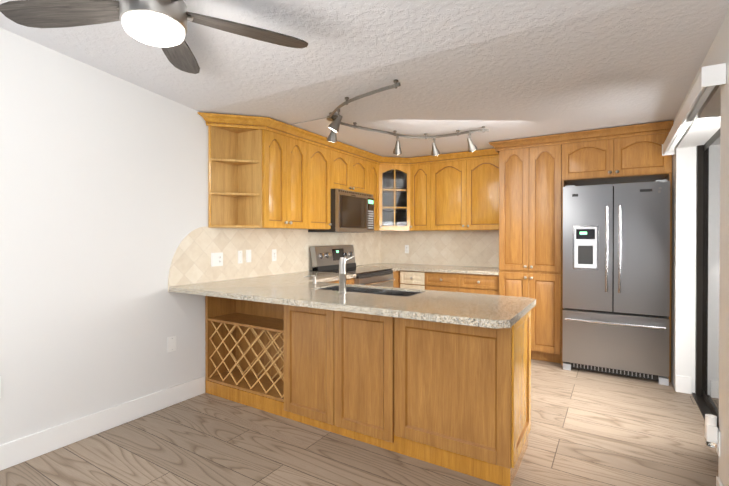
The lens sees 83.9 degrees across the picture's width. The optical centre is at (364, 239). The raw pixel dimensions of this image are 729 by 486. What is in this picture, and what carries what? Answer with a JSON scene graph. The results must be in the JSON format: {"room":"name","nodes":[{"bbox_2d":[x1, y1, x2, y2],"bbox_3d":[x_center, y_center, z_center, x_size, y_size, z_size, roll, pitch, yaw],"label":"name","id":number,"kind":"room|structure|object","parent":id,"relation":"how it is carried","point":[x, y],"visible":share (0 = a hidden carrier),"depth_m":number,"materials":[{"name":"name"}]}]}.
{"room":"kitchen","nodes":[
{"label":"kitchen","id":0,"kind":"room"},
{"bbox_2d":[0,28,380,444],"bbox_3d":[-1.677,-0.325,2.903,0.130,3.200,7.320,0,0,32],"label":"wall","id":1,"kind":"structure","parent":0,"point":[109,237],"depth_m":2.68,"materials":[{"name":"white paint"}]},
{"bbox_2d":[0,376,204,470],"bbox_3d":[-2.435,1.214,1.566,0.014,0.140,4.230,0,0,32],"label":"baseboard","id":2,"kind":"structure","parent":1,"relation":"attached to","point":[22,449],"depth_m":2.64,"materials":[{"name":"white"}]},
{"bbox_2d":[167,336,175,351],"bbox_3d":[-1.479,0.804,3.118,0.007,0.116,0.072,0,0,32],"label":"outlet","id":3,"kind":"object","parent":1,"relation":"attached to","point":[171,343],"visible":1,"depth_m":3.11,"materials":[{"name":"white plastic"}]},
{"bbox_2d":[211,252,222,266],"bbox_3d":[-1.254,0.172,3.456,0.011,0.116,0.118,0,0,32],"label":"outlet","id":4,"kind":"object","parent":1,"relation":"attached to","point":[216,259],"visible":1,"depth_m":3.45,"materials":[{"name":"white plastic"}]},
{"bbox_2d":[238,251,242,263],"bbox_3d":[-1.124,0.160,3.670,0.007,0.116,0.050,0,0,32],"label":"outlet","id":5,"kind":"object","parent":1,"relation":"attached to","point":[240,259],"visible":1,"depth_m":3.67,"materials":[{"name":"white plastic"}]},
{"bbox_2d":[246,250,250,261],"bbox_3d":[-1.070,0.155,3.754,0.011,0.116,0.060,0,0,32],"label":"light switch","id":6,"kind":"object","parent":1,"relation":"attached to","point":[248,255],"visible":1,"depth_m":3.75,"materials":[{"name":"white plastic"}]},
{"bbox_2d":[233,124,312,229],"bbox_3d":[-0.838,-0.534,3.834,0.314,0.865,0.649,0,0,32],"label":"upper cabinet","id":7,"kind":"object","parent":1,"relation":"attached to","point":[266,173],"depth_m":3.62,"materials":[{"name":"brown wood"}]},
{"bbox_2d":[272,249,276,260],"bbox_3d":[-0.897,0.158,4.035,0.009,0.116,0.060,0,0,32],"label":"outlet","id":8,"kind":"object","parent":1,"relation":"attached to","point":[274,254],"visible":1,"depth_m":4.03,"materials":[{"name":"white plastic"}]},
{"bbox_2d":[313,140,332,229],"bbox_3d":[-0.611,-0.536,4.201,0.314,0.865,0.448,0,0,32],"label":"upper cabinet","id":9,"kind":"object","parent":1,"relation":"attached to","point":[322,154],"depth_m":4.19,"materials":[{"name":"brown wood"}]},
{"bbox_2d":[333,148,368,193],"bbox_3d":[-0.293,-0.756,4.714,0.314,0.432,0.759,0,0,32],"label":"upper cabinet","id":10,"kind":"object","parent":1,"relation":"attached to","point":[350,170],"depth_m":4.63,"materials":[{"name":"brown wood"}]},
{"bbox_2d":[308,189,373,232],"bbox_3d":[-0.251,-0.308,4.691,0.408,0.458,0.754,0,0,32],"label":"microwave","id":11,"kind":"object","parent":10,"relation":"attached to","point":[352,211],"visible":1,"depth_m":4.48,"materials":[{"name":"grey plastic"}]},
{"bbox_2d":[369,156,384,230],"bbox_3d":[0.005,-0.543,5.169,0.344,0.865,0.323,0,0,32],"label":"upper cabinet","id":12,"kind":"object","parent":1,"relation":"attached to","point":[375,166],"depth_m":5.16,"materials":[{"name":"brown wood"}]},
{"bbox_2d":[381,164,408,227],"bbox_3d":[0.389,-0.539,5.246,0.325,0.728,0.306,0,0,32],"label":"upper cabinet","id":13,"kind":"object","parent":1,"relation":"attached to","point":[395,180],"depth_m":5.24,"materials":[{"name":"brown wood"}]},
{"bbox_2d":[0,359,718,485],"bbox_3d":[-0.086,1.312,1.931,3.870,0.060,7.320,0,0,32],"label":"floor","id":14,"kind":"structure","parent":0,"point":[591,428],"depth_m":2.46,"materials":[{"name":"brown wood"}]},
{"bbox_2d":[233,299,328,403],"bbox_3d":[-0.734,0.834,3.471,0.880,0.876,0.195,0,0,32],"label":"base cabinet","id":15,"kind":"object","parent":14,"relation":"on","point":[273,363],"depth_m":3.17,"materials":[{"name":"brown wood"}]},
{"bbox_2d":[328,278,353,283],"bbox_3d":[-0.579,0.831,3.980,0.608,0.876,0.829,0,0,32],"label":"base cabinet","id":16,"kind":"object","parent":14,"relation":"on","point":[348,281],"depth_m":4.08,"materials":[{"name":"brown wood"}]},
{"bbox_2d":[277,271,355,278],"bbox_3d":[-0.545,0.373,3.985,0.660,0.038,0.782,0,0,32],"label":"countertop","id":17,"kind":"structure","parent":16,"relation":"on","point":[297,275],"depth_m":4.06,"materials":[{"name":"beige stone"}]},
{"bbox_2d":[305,320,392,439],"bbox_3d":[0.024,0.976,2.915,0.804,0.600,0.347,0,0,32],"label":"base cabinet","id":18,"kind":"object","parent":14,"relation":"on","point":[349,367],"depth_m":2.59,"materials":[{"name":"brown wood"}]},
{"bbox_2d":[310,245,394,286],"bbox_3d":[-0.115,0.668,4.634,0.699,1.191,0.767,0,0,32],"label":"range","id":19,"kind":"object","parent":14,"relation":"on","point":[325,258],"visible":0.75,"depth_m":4.58,"materials":[{"name":"silver metal"}]},
{"bbox_2d":[393,271,399,287],"bbox_3d":[0.261,0.821,5.359,0.588,0.876,0.854,0,0,32],"label":"base cabinet","id":20,"kind":"object","parent":14,"relation":"on","point":[396,274],"depth_m":5.02,"materials":[{"name":"brown wood"}]},
{"bbox_2d":[356,263,400,271],"bbox_3d":[0.112,0.366,5.072,0.634,0.038,0.217,0,0,32],"label":"countertop","id":21,"kind":"structure","parent":20,"relation":"on","point":[367,265],"depth_m":5.08,"materials":[{"name":"beige stone"}]},
{"bbox_2d":[377,263,498,274],"bbox_3d":[0.840,0.365,5.125,1.817,0.038,0.638,0,0,32],"label":"countertop","id":22,"kind":"structure","parent":20,"relation":"on","point":[404,267],"depth_m":4.84,"materials":[{"name":"beige stone"}]},
{"bbox_2d":[400,271,427,289],"bbox_3d":[0.751,0.822,5.200,0.413,0.876,0.609,0,0,32],"label":"base cabinet","id":23,"kind":"object","parent":14,"relation":"on","point":[408,279],"depth_m":4.94,"materials":[{"name":"brown wood"}]},
{"bbox_2d":[393,310,530,485],"bbox_3d":[0.602,0.841,2.455,0.674,0.876,0.519,0,0,32],"label":"base cabinet","id":24,"kind":"object","parent":14,"relation":"on","point":[456,397],"depth_m":2.23,"materials":[{"name":"brown wood"}]},
{"bbox_2d":[169,275,535,328],"bbox_3d":[-0.208,0.478,2.802,2.478,0.232,0.861,0,0,32],"label":"countertop","id":25,"kind":"structure","parent":24,"relation":"on","point":[459,308],"depth_m":2.50,"materials":[{"name":"beige stone"}]},
{"bbox_2d":[339,256,354,292],"bbox_3d":[-0.123,0.235,2.820,0.170,0.251,0.179,0,0,32],"label":"faucet","id":26,"kind":"object","parent":25,"relation":"on","point":[342,274],"visible":1,"depth_m":2.74,"materials":[{"name":"silver metal"}]},
{"bbox_2d":[428,272,498,294],"bbox_3d":[1.224,0.824,4.908,0.932,0.876,0.609,0,0,32],"label":"base cabinet","id":27,"kind":"object","parent":14,"relation":"on","point":[467,283],"depth_m":4.61,"materials":[{"name":"brown wood"}]},
{"bbox_2d":[489,120,673,381],"bbox_3d":[2.193,0.114,4.245,1.585,2.305,0.709,0,0,32],"label":"pantry","id":28,"kind":"object","parent":14,"relation":"on","point":[537,174],"visible":0.94,"depth_m":4.12,"materials":[{"name":"brown wood"}]},
{"bbox_2d":[562,180,669,385],"bbox_3d":[2.451,0.374,3.999,0.830,1.787,0.826,0,0,32],"label":"refrigerator","id":29,"kind":"object","parent":14,"relation":"on","point":[616,273],"visible":1,"depth_m":3.68,"materials":[{"name":"grey metal"}]},
{"bbox_2d":[0,0,728,157],"bbox_3d":[-0.086,-1.298,1.914,3.870,0.529,7.320,0,0,32],"label":"ceiling","id":30,"kind":"structure","parent":0,"point":[502,70],"depth_m":2.45,"materials":[{"name":"white paint"}]},
{"bbox_2d":[0,0,307,73],"bbox_3d":[-0.877,-1.002,1.663,1.300,0.333,1.294,0,0,32],"label":"fan","id":31,"kind":"object","parent":30,"relation":"attached to","point":[162,24],"visible":1,"depth_m":1.73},
{"bbox_2d":[291,79,488,155],"bbox_3d":[0.144,-0.931,3.552,1.502,0.223,1.507,0,0,32],"label":"rail","id":32,"kind":"object","parent":30,"relation":"attached to","point":[334,125],"visible":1,"depth_m":3.64,"materials":[{"name":"grey metal"}]},
{"bbox_2d":[381,184,613,266],"bbox_3d":[1.804,-0.339,4.979,3.870,3.200,0.130,0,0,32],"label":"wall","id":33,"kind":"structure","parent":0,"point":[467,248],"depth_m":5.38,"materials":[{"name":"beige tile"}]},
{"bbox_2d":[405,245,408,252],"bbox_3d":[0.589,0.137,5.650,0.060,0.116,0.009,0,0,32],"label":"outlet","id":34,"kind":"object","parent":33,"relation":"attached to","point":[406,248],"visible":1,"depth_m":5.65,"materials":[{"name":"white plastic"}]},
{"bbox_2d":[405,160,436,230],"bbox_3d":[0.797,-0.544,5.319,0.390,0.865,0.342,0,0,32],"label":"upper cabinet","id":35,"kind":"object","parent":33,"relation":"attached to","point":[422,173],"depth_m":5.18,"materials":[{"name":"brown wood"}]},
{"bbox_2d":[437,152,498,230],"bbox_3d":[1.282,-0.542,5.036,0.968,0.865,0.314,0,0,32],"label":"upper cabinet","id":36,"kind":"object","parent":33,"relation":"attached to","point":[467,186],"depth_m":4.87,"materials":[{"name":"brown wood"}]},
{"bbox_2d":[671,11,728,485],"bbox_3d":[1.292,-0.312,1.069,0.210,3.200,7.320,0,0,32],"label":"wall","id":37,"kind":"structure","parent":0,"point":[700,274],"depth_m":3.07,"materials":[{"name":"white paint"}]},
{"bbox_2d":[662,63,725,155],"bbox_3d":[2.116,-0.766,2.685,0.089,0.096,1.892,0,0,32],"label":"blind headrail","id":38,"kind":"object","parent":37,"relation":"attached to","point":[709,78],"visible":1,"depth_m":2.18,"materials":[{"name":"white plastic"}]},
{"bbox_2d":[705,414,720,456],"bbox_3d":[1.696,0.951,1.980,0.051,0.178,0.072,0,0,32],"label":"outlet","id":39,"kind":"object","parent":37,"relation":"attached to","point":[711,432],"depth_m":1.96,"materials":[{"name":"white plastic"}]},
{"bbox_2d":[716,476,722,485],"bbox_3d":[0.487,1.225,-0.010,0.014,0.140,4.620,0,0,32],"label":"baseboard","id":40,"kind":"structure","parent":37,"relation":"attached to","point":[718,481],"depth_m":1.93,"materials":[{"name":"white"}]}
]}

